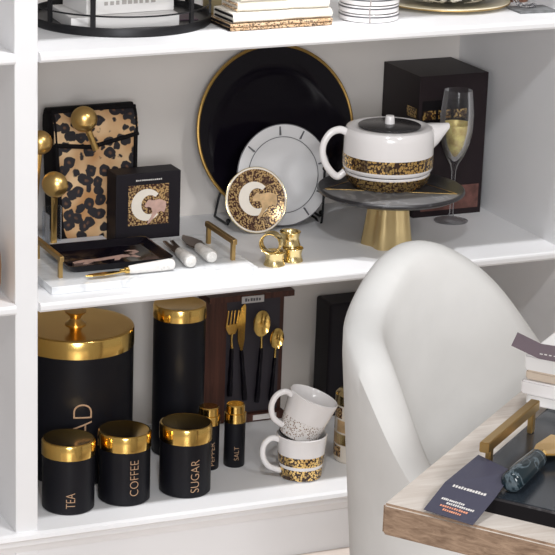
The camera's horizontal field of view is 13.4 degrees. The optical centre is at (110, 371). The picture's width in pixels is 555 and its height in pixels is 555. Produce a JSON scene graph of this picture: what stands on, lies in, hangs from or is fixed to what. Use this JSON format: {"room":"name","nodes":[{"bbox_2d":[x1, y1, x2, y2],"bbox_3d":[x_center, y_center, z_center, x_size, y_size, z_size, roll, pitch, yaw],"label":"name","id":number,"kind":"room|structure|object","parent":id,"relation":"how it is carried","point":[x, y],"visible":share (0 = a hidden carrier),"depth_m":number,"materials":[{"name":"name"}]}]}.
{"room":"store","nodes":[
{"label":"store","id":0,"kind":"room"},
{"bbox_2d":[296,547,349,554],"bbox_3d":[0.860,0.843,3.156,7.000,0.050,7.000,-6,20,-20],"label":"floor","id":1,"kind":"structure","parent":0,"point":[339,551],"depth_m":4.49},
{"bbox_2d":[0,0,554,554],"bbox_3d":[0.317,-0.624,4.376,2.690,1.908,0.481,-6,20,-20],"label":"shelving unit","id":2,"kind":"object","parent":1,"relation":"on","point":[248,509],"visible":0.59,"depth_m":4.46,"materials":[{"name":"paint"}]},
{"bbox_2d":[38,130,51,192],"bbox_3d":[-0.134,-0.339,4.364,0.046,0.220,0.025,6,20,14],"label":"ball ornament","id":3,"kind":"object","parent":2,"relation":"on","point":[44,139],"visible":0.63,"depth_m":4.33,"materials":[{"name":"brown metal"}]},
{"bbox_2d":[38,130,51,154],"bbox_3d":[-0.131,-0.420,4.333,0.046,0.046,0.018,0,19,-1],"label":"ball","id":4,"kind":"object","parent":3,"relation":"on","point":[44,139],"depth_m":4.33,"materials":[{"name":"gold metal"}]},
{"bbox_2d":[41,429,95,514],"bbox_3d":[-0.079,0.186,4.352,0.100,0.136,0.100,-6,20,-20],"label":"tea canister","id":5,"kind":"object","parent":2,"relation":"on","point":[68,455],"visible":1,"depth_m":4.32,"materials":[{"name":"black metal"}]},
{"bbox_2d":[42,205,105,248],"bbox_3d":[-0.068,-0.271,4.426,0.122,0.085,0.032,-6,20,-20],"label":"acrylic holder","id":6,"kind":"object","parent":2,"relation":"on","point":[47,240],"visible":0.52,"depth_m":4.42,"materials":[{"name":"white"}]},
{"bbox_2d":[42,171,67,242],"bbox_3d":[-0.107,-0.302,4.369,0.039,0.145,0.049,-11,22,-30],"label":"ball ornament","id":7,"kind":"object","parent":6,"relation":"on","point":[54,184],"visible":1,"depth_m":4.34,"materials":[{"name":"brown metal"}]},
{"bbox_2d":[42,171,67,197],"bbox_3d":[-0.105,-0.343,4.344,0.050,0.050,0.019,5,20,13],"label":"ball","id":8,"kind":"object","parent":7,"relation":"on","point":[54,184],"depth_m":4.34,"materials":[{"name":"gold metal"}]},
{"bbox_2d":[38,307,134,483],"bbox_3d":[-0.069,0.032,4.520,0.225,0.316,0.225,-6,20,-20],"label":"canister","id":9,"kind":"object","parent":2,"relation":"on","point":[86,355],"visible":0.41,"depth_m":4.42,"materials":[{"name":"black metal"}]},
{"bbox_2d":[42,101,138,238],"bbox_3d":[-0.037,-0.382,4.487,0.177,0.254,0.092,-6,20,-20],"label":"lunch bag","id":10,"kind":"object","parent":2,"relation":"on","point":[82,210],"visible":0.8,"depth_m":4.45,"materials":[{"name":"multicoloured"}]},
{"bbox_2d":[71,106,98,150],"bbox_3d":[-0.045,-0.450,4.382,0.057,0.090,0.030,-6,20,-20],"label":"ball ornament","id":11,"kind":"object","parent":10,"relation":"on","point":[83,118],"visible":1,"depth_m":4.37,"materials":[{"name":"brown metal"}]},
{"bbox_2d":[71,106,96,131],"bbox_3d":[-0.050,-0.467,4.369,0.050,0.050,0.019,0,19,-1],"label":"ball","id":12,"kind":"object","parent":11,"relation":"on","point":[83,118],"depth_m":4.36,"materials":[{"name":"gold metal"}]},
{"bbox_2d":[98,420,151,505],"bbox_3d":[0.025,0.172,4.395,0.100,0.137,0.100,-6,20,-20],"label":"coffee canister","id":13,"kind":"object","parent":2,"relation":"on","point":[124,446],"visible":1,"depth_m":4.36,"materials":[{"name":"black metal"}]},
{"bbox_2d":[38,0,211,37],"bbox_3d":[0.017,-0.694,4.239,0.332,0.122,0.332,-6,20,-20],"label":"tray","id":14,"kind":"object","parent":2,"relation":"on","point":[46,21],"visible":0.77,"depth_m":4.13,"materials":[{"name":"black metal"}]},
{"bbox_2d":[53,4,178,27],"bbox_3d":[0.007,-0.639,4.215,0.200,0.022,0.135,-5,20,-16],"label":"gift box","id":15,"kind":"object","parent":14,"relation":"in","point":[74,20],"visible":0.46,"depth_m":4.16,"materials":[{"name":"white cardboard"}]},
{"bbox_2d":[63,0,173,14],"bbox_3d":[0.013,-0.673,4.217,0.170,0.040,0.111,-8,21,-22],"label":"gift box","id":16,"kind":"object","parent":15,"relation":"on","point":[82,6],"visible":0.87,"depth_m":4.17,"materials":[{"name":"white cardboard"}]},
{"bbox_2d":[104,0,154,5],"bbox_3d":[0.034,-0.656,4.168,0.099,0.009,0.001,-8,21,-22],"label":"print","id":17,"kind":"object","parent":16,"relation":"on","point":[123,1],"depth_m":4.17},
{"bbox_2d":[179,13,197,19],"bbox_3d":[0.132,-0.642,4.257,0.040,0.002,0.060,-3,19,-10],"label":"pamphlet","id":18,"kind":"object","parent":14,"relation":"in","point":[181,16],"visible":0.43,"depth_m":4.24,"materials":[{"name":"grey"}]},
{"bbox_2d":[107,164,180,238],"bbox_3d":[0.062,-0.315,4.470,0.131,0.141,0.052,-6,20,-20],"label":"gift box","id":19,"kind":"object","parent":2,"relation":"on","point":[144,200],"visible":0.91,"depth_m":4.45,"materials":[{"name":"black cardboard"},{"name":"printed paper"}]},
{"bbox_2d":[128,183,168,225],"bbox_3d":[0.071,-0.316,4.446,0.082,0.078,0.001,-6,20,-20],"label":"picture","id":20,"kind":"object","parent":19,"relation":"attached to","point":[148,203],"depth_m":4.45,"materials":[{"name":"multicoloured paper"}]},
{"bbox_2d":[38,221,257,294],"bbox_3d":[0.040,-0.219,4.323,0.398,0.056,0.238,-6,20,-20],"label":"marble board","id":21,"kind":"object","parent":2,"relation":"on","point":[54,277],"visible":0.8,"depth_m":4.26,"materials":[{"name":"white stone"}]},
{"bbox_2d":[49,236,172,271],"bbox_3d":[-0.006,-0.214,4.325,0.206,0.015,0.152,-6,20,-20],"label":"tray","id":22,"kind":"object","parent":21,"relation":"on","point":[115,253],"visible":0.77,"depth_m":4.35,"materials":[{"name":"black"}]},
{"bbox_2d":[86,258,174,276],"bbox_3d":[0.034,-0.185,4.231,0.173,0.022,0.022,-7,21,-21],"label":"cheese knife","id":23,"kind":"object","parent":21,"relation":"on","point":[164,264],"visible":1,"depth_m":4.24,"materials":[{"name":"white ceramic"}]},
{"bbox_2d":[163,240,196,266],"bbox_3d":[0.127,-0.223,4.340,0.025,0.025,0.155,-4,20,-14],"label":"fork","id":24,"kind":"object","parent":21,"relation":"on","point":[188,259],"visible":1,"depth_m":4.30,"materials":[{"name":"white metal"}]},
{"bbox_2d":[182,235,216,262],"bbox_3d":[0.165,-0.235,4.376,0.034,0.025,0.168,-5,20,-16],"label":"cheese knife","id":25,"kind":"object","parent":21,"relation":"on","point":[210,255],"visible":1,"depth_m":4.34,"materials":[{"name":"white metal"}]},
{"bbox_2d":[151,297,206,454],"bbox_3d":[0.132,0.011,4.603,0.104,0.305,0.104,-6,20,-20],"label":"canister","id":26,"kind":"object","parent":2,"relation":"on","point":[179,324],"visible":0.64,"depth_m":4.55,"materials":[{"name":"black metal"}]},
{"bbox_2d":[159,413,212,497],"bbox_3d":[0.140,0.159,4.435,0.100,0.137,0.100,-6,20,-20],"label":"sugar canister","id":27,"kind":"object","parent":2,"relation":"on","point":[185,438],"visible":1,"depth_m":4.40,"materials":[{"name":"black metal"}]},
{"bbox_2d":[197,403,219,469],"bbox_3d":[0.188,0.126,4.548,0.044,0.126,0.045,-6,20,-20],"label":"pepper shaker","id":28,"kind":"object","parent":2,"relation":"on","point":[209,410],"visible":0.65,"depth_m":4.53,"materials":[{"name":"black metal"}]},
{"bbox_2d":[203,0,221,14],"bbox_3d":[0.205,-0.701,4.322,0.076,0.085,0.076,-6,20,-20],"label":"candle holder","id":29,"kind":"object","parent":2,"relation":"on","point":[205,2],"visible":0.25,"depth_m":4.30,"materials":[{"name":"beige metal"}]},
{"bbox_2d":[223,401,245,467],"bbox_3d":[0.240,0.121,4.562,0.042,0.126,0.043,-6,20,-20],"label":"salt shaker","id":30,"kind":"object","parent":2,"relation":"on","point":[235,413],"visible":1,"depth_m":4.55,"materials":[{"name":"black metal"}]},
{"bbox_2d":[199,287,294,423],"bbox_3d":[0.272,-0.031,4.765,0.184,0.279,0.061,-6,20,-20],"label":"box","id":31,"kind":"object","parent":2,"relation":"on","point":[217,339],"visible":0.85,"depth_m":4.76,"materials":[{"name":"brown wood"}]},
{"bbox_2d":[226,310,238,396],"bbox_3d":[0.243,-0.036,4.745,0.028,0.182,0.012,-6,20,-20],"label":"fork","id":32,"kind":"object","parent":31,"relation":"in","point":[231,329],"visible":1,"depth_m":4.74,"materials":[{"name":"black"}]},
{"bbox_2d":[237,304,246,400],"bbox_3d":[0.266,-0.039,4.753,0.026,0.207,0.012,-6,20,-20],"label":"table knife","id":33,"kind":"object","parent":31,"relation":"in","point":[242,316],"visible":1,"depth_m":4.75,"materials":[{"name":"black"}]},
{"bbox_2d":[245,298,260,301],"bbox_3d":[0.284,-0.144,4.695,0.034,0.007,0.001,-6,20,-20],"label":"print","id":34,"kind":"object","parent":31,"relation":"attached to","point":[252,299],"depth_m":4.69},
{"bbox_2d":[253,310,269,402],"bbox_3d":[0.302,-0.031,4.770,0.037,0.197,0.012,-6,20,-20],"label":"spoon","id":35,"kind":"object","parent":31,"relation":"in","point":[261,325],"visible":1,"depth_m":4.75,"materials":[{"name":"black"}]},
{"bbox_2d":[253,310,269,336],"bbox_3d":[0.303,-0.098,4.747,0.037,0.056,0.007,-6,20,-20],"label":"bowl","id":36,"kind":"object","parent":35,"relation":"on","point":[261,325],"depth_m":4.75,"materials":[{"name":"gold metal"}]},
{"bbox_2d":[268,328,283,400],"bbox_3d":[0.335,-0.015,4.789,0.031,0.156,0.010,-6,20,-20],"label":"spoon","id":37,"kind":"object","parent":31,"relation":"in","point":[277,336],"visible":0.99,"depth_m":4.78,"materials":[{"name":"black"}]},
{"bbox_2d":[270,328,283,347],"bbox_3d":[0.336,-0.068,4.770,0.031,0.043,0.007,-6,20,-20],"label":"bowl","id":38,"kind":"object","parent":37,"relation":"on","point":[277,336],"depth_m":4.77,"materials":[{"name":"gold metal"}]},
{"bbox_2d":[225,167,286,232],"bbox_3d":[0.281,-0.332,4.548,0.129,0.123,0.042,-6,20,-18],"label":"plate","id":39,"kind":"object","parent":2,"relation":"on","point":[255,197],"visible":1,"depth_m":4.55,"materials":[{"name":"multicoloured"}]},
{"bbox_2d":[214,192,321,225],"bbox_3d":[0.312,-0.376,4.634,0.210,0.151,0.075,-6,20,-20],"label":"plate stand","id":40,"kind":"object","parent":2,"relation":"on","point":[228,221],"visible":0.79,"depth_m":4.64,"materials":[{"name":"black metal"}]},
{"bbox_2d":[196,46,352,196],"bbox_3d":[0.324,-0.474,4.615,0.338,0.330,0.077,-6,20,-17],"label":"charger plate","id":41,"kind":"object","parent":40,"relation":"on","point":[255,90],"visible":0.6,"depth_m":4.61,"materials":[{"name":"black ceramic"}]},
{"bbox_2d":[211,15,332,30],"bbox_3d":[0.287,-0.633,4.238,0.204,0.013,0.098,-7,21,-20],"label":"folded napkin","id":42,"kind":"object","parent":2,"relation":"on","point":[244,26],"visible":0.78,"depth_m":4.20,"materials":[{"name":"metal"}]},
{"bbox_2d":[214,5,332,22],"bbox_3d":[0.291,-0.647,4.231,0.199,0.018,0.089,-7,21,-21],"label":"folded napkin","id":43,"kind":"object","parent":42,"relation":"on","point":[220,11],"visible":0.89,"depth_m":4.20,"materials":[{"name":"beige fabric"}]},
{"bbox_2d":[222,0,329,11],"bbox_3d":[0.295,-0.665,4.229,0.182,0.018,0.080,-6,20,-19],"label":"folded napkin","id":44,"kind":"object","parent":43,"relation":"on","point":[235,5],"visible":1,"depth_m":4.19,"materials":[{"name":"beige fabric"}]},
{"bbox_2d":[263,248,284,267],"bbox_3d":[0.303,-0.210,4.351,0.040,0.026,0.040,-6,20,-20],"label":"napkin ring","id":45,"kind":"object","parent":2,"relation":"on","point":[276,260],"visible":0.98,"depth_m":4.34,"materials":[{"name":"gold metal"}]},
{"bbox_2d":[259,231,282,254],"bbox_3d":[0.295,-0.237,4.326,0.040,0.040,0.026,6,20,16],"label":"napkin ring","id":46,"kind":"object","parent":45,"relation":"on","point":[277,235],"visible":1,"depth_m":4.32,"materials":[{"name":"gold metal"}]},
{"bbox_2d":[282,246,302,263],"bbox_3d":[0.338,-0.219,4.377,0.040,0.026,0.040,-6,20,-20],"label":"napkin ring","id":47,"kind":"object","parent":2,"relation":"on","point":[293,255],"visible":0.99,"depth_m":4.36,"materials":[{"name":"gold metal"}]},
{"bbox_2d":[280,228,300,246],"bbox_3d":[0.334,-0.249,4.385,0.040,0.026,0.040,-6,20,-20],"label":"napkin ring","id":48,"kind":"object","parent":47,"relation":"on","point":[290,236],"visible":0.88,"depth_m":4.37,"materials":[{"name":"gold metal"}]},
{"bbox_2d":[259,429,326,482],"bbox_3d":[0.355,0.158,4.517,0.120,0.089,0.098,7,20,18],"label":"coffee mug","id":49,"kind":"object","parent":2,"relation":"on","point":[299,461],"visible":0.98,"depth_m":4.48,"materials":[{"name":"white ceramic"}]},
{"bbox_2d":[268,384,337,440],"bbox_3d":[0.371,0.081,4.496,0.125,0.116,0.097,6,20,14],"label":"coffee mug","id":50,"kind":"object","parent":49,"relation":"on","point":[308,410],"visible":0.98,"depth_m":4.46,"materials":[{"name":"white ceramic"}]},
{"bbox_2d":[311,167,325,223],"bbox_3d":[0.335,-0.344,4.610,0.160,0.123,0.075,-6,20,-20],"label":"plate stand","id":51,"kind":"object","parent":2,"relation":"on","point":[323,169],"visible":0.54,"depth_m":4.61,"materials":[{"name":"black metal"}]},
{"bbox_2d":[237,124,328,225],"bbox_3d":[0.337,-0.383,4.578,0.199,0.194,0.047,-6,20,-18],"label":"dinner plate","id":52,"kind":"object","parent":51,"relation":"in","point":[289,151],"visible":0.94,"depth_m":4.59,"materials":[{"name":"white ceramic"}]},
{"bbox_2d":[313,292,355,415],"bbox_3d":[0.497,-0.038,4.851,0.140,0.243,0.070,-6,20,-20],"label":"carton","id":53,"kind":"object","parent":2,"relation":"on","point":[331,310],"visible":0.24,"depth_m":4.80,"materials":[{"name":"black cardboard"}]},
{"bbox_2d":[333,386,345,463],"bbox_3d":[0.479,0.101,4.595,0.084,0.147,0.084,-6,20,-20],"label":"jar","id":54,"kind":"object","parent":2,"relation":"on","point":[339,447],"visible":0.3,"depth_m":4.58,"materials":[{"name":"white"}]},
{"bbox_2d":[338,9,398,22],"bbox_3d":[0.472,-0.653,4.299,0.111,0.015,0.111,-6,20,-20],"label":"round dish","id":55,"kind":"object","parent":2,"relation":"on","point":[358,18],"visible":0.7,"depth_m":4.25,"materials":[{"name":"white ceramic"}]},
{"bbox_2d":[338,1,398,14],"bbox_3d":[0.471,-0.668,4.294,0.111,0.015,0.111,-6,20,-20],"label":"round dish","id":56,"kind":"object","parent":55,"relation":"on","point":[362,10],"visible":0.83,"depth_m":4.25,"materials":[{"name":"white ceramic"}]},
{"bbox_2d":[340,0,399,6],"bbox_3d":[0.472,-0.682,4.289,0.111,0.015,0.111,-6,20,-20],"label":"round dish","id":57,"kind":"object","parent":56,"relation":"on","point":[369,3],"visible":1,"depth_m":4.24,"materials":[{"name":"white ceramic"}]},
{"bbox_2d":[317,174,464,250],"bbox_3d":[0.530,-0.297,4.478,0.280,0.112,0.280,-6,20,-20],"label":"cake stand","id":58,"kind":"object","parent":2,"relation":"on","point":[387,220],"visible":0.72,"depth_m":4.44,"materials":[{"name":"gold metal"}]},
{"bbox_2d":[345,170,429,192],"bbox_3d":[0.524,-0.369,4.466,0.162,0.030,0.162,-6,20,-20],"label":"tea cup","id":59,"kind":"object","parent":58,"relation":"on","point":[378,185],"visible":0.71,"depth_m":4.40,"materials":[{"name":"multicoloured ceramic"}]},
{"bbox_2d":[319,115,449,179],"bbox_3d":[0.519,-0.425,4.450,0.198,0.123,0.171,12,22,28],"label":"teapot","id":60,"kind":"object","parent":59,"relation":"on","point":[388,146],"visible":1,"depth_m":4.39,"materials":[{"name":"white ceramic"}]},
{"bbox_2d":[382,57,488,217],"bbox_3d":[0.645,-0.471,4.717,0.152,0.285,0.157,-6,20,-20],"label":"box","id":61,"kind":"object","parent":2,"relation":"on","point":[412,89],"visible":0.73,"depth_m":4.65,"materials":[{"name":"black cardboard"}]},
{"bbox_2d":[407,105,416,118],"bbox_3d":[0.592,-0.511,4.626,0.001,0.020,0.040,-6,20,-20],"label":"print","id":62,"kind":"object","parent":61,"relation":"attached to","point":[411,109],"depth_m":4.62,"materials":[{"name":"gold metal"}]},
{"bbox_2d":[423,111,435,119],"bbox_3d":[0.624,-0.502,4.609,0.028,0.018,0.001,-6,20,-20],"label":"print","id":63,"kind":"object","parent":61,"relation":"attached to","point":[427,115],"depth_m":4.61,"materials":[{"name":"gold metal"}]},
{"bbox_2d":[438,109,450,118],"bbox_3d":[0.656,-0.505,4.621,0.028,0.018,0.001,-6,20,-20],"label":"print","id":64,"kind":"object","parent":61,"relation":"attached to","point":[448,111],"depth_m":4.62,"materials":[{"name":"gold metal"}]},
{"bbox_2d":[422,98,473,122],"bbox_3d":[0.662,-0.502,4.625,0.113,0.066,0.001,-6,20,-20],"label":"picture","id":65,"kind":"object","parent":61,"relation":"attached to","point":[457,108],"depth_m":4.62,"materials":[{"name":"gold"}]},
{"bbox_2d":[453,108,466,117],"bbox_3d":[0.688,-0.509,4.632,0.028,0.018,0.001,-6,20,-20],"label":"print","id":66,"kind":"object","parent":61,"relation":"attached to","point":[457,112],"depth_m":4.63,"materials":[{"name":"gold metal"}]},
{"bbox_2d":[434,88,473,224],"bbox_3d":[0.675,-0.423,4.614,0.067,0.263,0.067,-6,20,-20],"label":"champagne flute","id":67,"kind":"object","parent":2,"relation":"on","point":[455,143],"visible":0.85,"depth_m":4.58,"materials":[{"name":"clear glass"}]},
{"bbox_2d":[399,0,510,11],"bbox_3d":[0.631,-0.702,4.451,0.249,0.010,0.249,-6,20,-20],"label":"round platter","id":68,"kind":"object","parent":2,"relation":"on","point":[487,5],"visible":0.83,"depth_m":4.39,"materials":[{"name":"gold ceramic"}]},
{"bbox_2d":[415,0,485,3],"bbox_3d":[0.634,-0.716,4.450,0.222,0.016,0.222,-6,20,-20],"label":"patterned plate","id":69,"kind":"object","parent":68,"relation":"on","point":[428,1],"visible":1,"depth_m":4.36,"materials":[{"name":"white"}]},
{"bbox_2d":[506,5,554,13],"bbox_3d":[0.787,-0.677,4.394,0.076,0.004,0.060,-5,20,-16],"label":"coaster","id":70,"kind":"object","parent":2,"relation":"on","point":[539,8],"visible":1,"depth_m":4.38,"materials":[{"name":"stone"}]},
{"bbox_2d":[510,0,527,3],"bbox_3d":[0.771,-0.729,4.457,0.052,0.060,0.052,-6,20,-20],"label":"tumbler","id":71,"kind":"object","parent":70,"relation":"on","point":[521,1],"visible":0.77,"depth_m":4.45,"materials":[{"name":"white glass"}]},
{"bbox_2d":[513,0,536,7],"bbox_3d":[0.758,-0.714,4.407,0.082,0.065,0.027,13,22,31],"label":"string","id":72,"kind":"object","parent":70,"relation":"on","point":[516,2],"visible":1,"depth_m":4.40,"materials":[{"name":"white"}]},
{"bbox_2d":[342,240,539,554],"bbox_3d":[0.590,0.242,3.573,0.506,0.806,0.506,-6,20,-20],"label":"tub chair","id":73,"kind":"object","parent":1,"relation":"on","point":[428,355],"visible":0.61,"depth_m":3.58,"materials":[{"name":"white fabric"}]},
{"bbox_2d":[382,391,554,554],"bbox_3d":[0.912,0.418,3.166,0.748,0.748,1.202,11,22,28],"label":"wooden table","id":74,"kind":"object","parent":1,"relation":"on","point":[405,517],"visible":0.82,"depth_m":2.75,"materials":[{"name":"brown wood"}]},
{"bbox_2d":[424,455,507,525],"bbox_3d":[0.426,0.138,2.754,0.069,0.034,0.124,15,24,36],"label":"leaflet","id":75,"kind":"object","parent":74,"relation":"on","point":[464,497],"visible":1,"depth_m":2.74,"materials":[{"name":"grey paper"}]},
{"bbox_2d":[440,484,485,515],"bbox_3d":[0.408,0.149,2.735,0.053,0.017,0.057,-6,20,-20],"label":"print","id":76,"kind":"object","parent":75,"relation":"on","point":[455,499],"depth_m":2.73,"materials":[{"name":"white"}]},
{"bbox_2d":[479,399,554,527],"bbox_3d":[0.694,0.114,2.800,0.488,0.061,0.399,13,23,31],"label":"serving tray","id":77,"kind":"object","parent":74,"relation":"on","point":[534,502],"visible":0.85,"depth_m":2.80,"materials":[{"name":"black"}]},
{"bbox_2d":[501,434,554,491],"bbox_3d":[0.516,0.103,2.817,0.043,0.027,0.199,11,22,27],"label":"cheese knife","id":78,"kind":"object","parent":77,"relation":"on","point":[526,467],"visible":1,"depth_m":2.77,"materials":[{"name":"green stone"}]},
{"bbox_2d":[526,394,554,409],"bbox_3d":[0.640,0.030,3.046,0.176,0.015,0.146,13,23,31],"label":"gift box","id":79,"kind":"object","parent":77,"relation":"on","point":[548,403],"visible":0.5,"depth_m":3.02,"materials":[{"name":"white"}]},
{"bbox_2d":[521,377,554,399],"bbox_3d":[0.636,0.014,3.039,0.182,0.018,0.152,13,23,31],"label":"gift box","id":80,"kind":"object","parent":79,"relation":"on","point":[528,386],"visible":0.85,"depth_m":3.01,"materials":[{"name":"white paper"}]},
{"bbox_2d":[526,370,554,383],"bbox_3d":[0.639,-0.001,3.035,0.178,0.012,0.148,13,23,31],"label":"gift box","id":81,"kind":"object","parent":80,"relation":"on","point":[534,375],"visible":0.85,"depth_m":3.01,"materials":[{"name":"beige"}]},
{"bbox_2d":[525,332,554,374],"bbox_3d":[0.637,-0.017,3.029,0.180,0.020,0.150,13,23,31],"label":"gift box","id":82,"kind":"object","parent":81,"relation":"on","point":[532,363],"visible":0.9,"depth_m":3.00,"materials":[{"name":"white"}]},
{"bbox_2d":[542,333,554,345],"bbox_3d":[0.644,-0.032,3.025,0.169,0.008,0.140,13,23,31],"label":"gift box","id":83,"kind":"object","parent":82,"relation":"on","point":[551,340],"visible":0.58,"depth_m":3.03,"materials":[{"name":"white"}]},
{"bbox_2d":[511,332,554,361],"bbox_3d":[0.557,-0.028,2.974,0.111,0.011,0.061,10,21,26],"label":"card","id":84,"kind":"object","parent":83,"relation":"on","point":[521,342],"visible":1,"depth_m":2.98,"materials":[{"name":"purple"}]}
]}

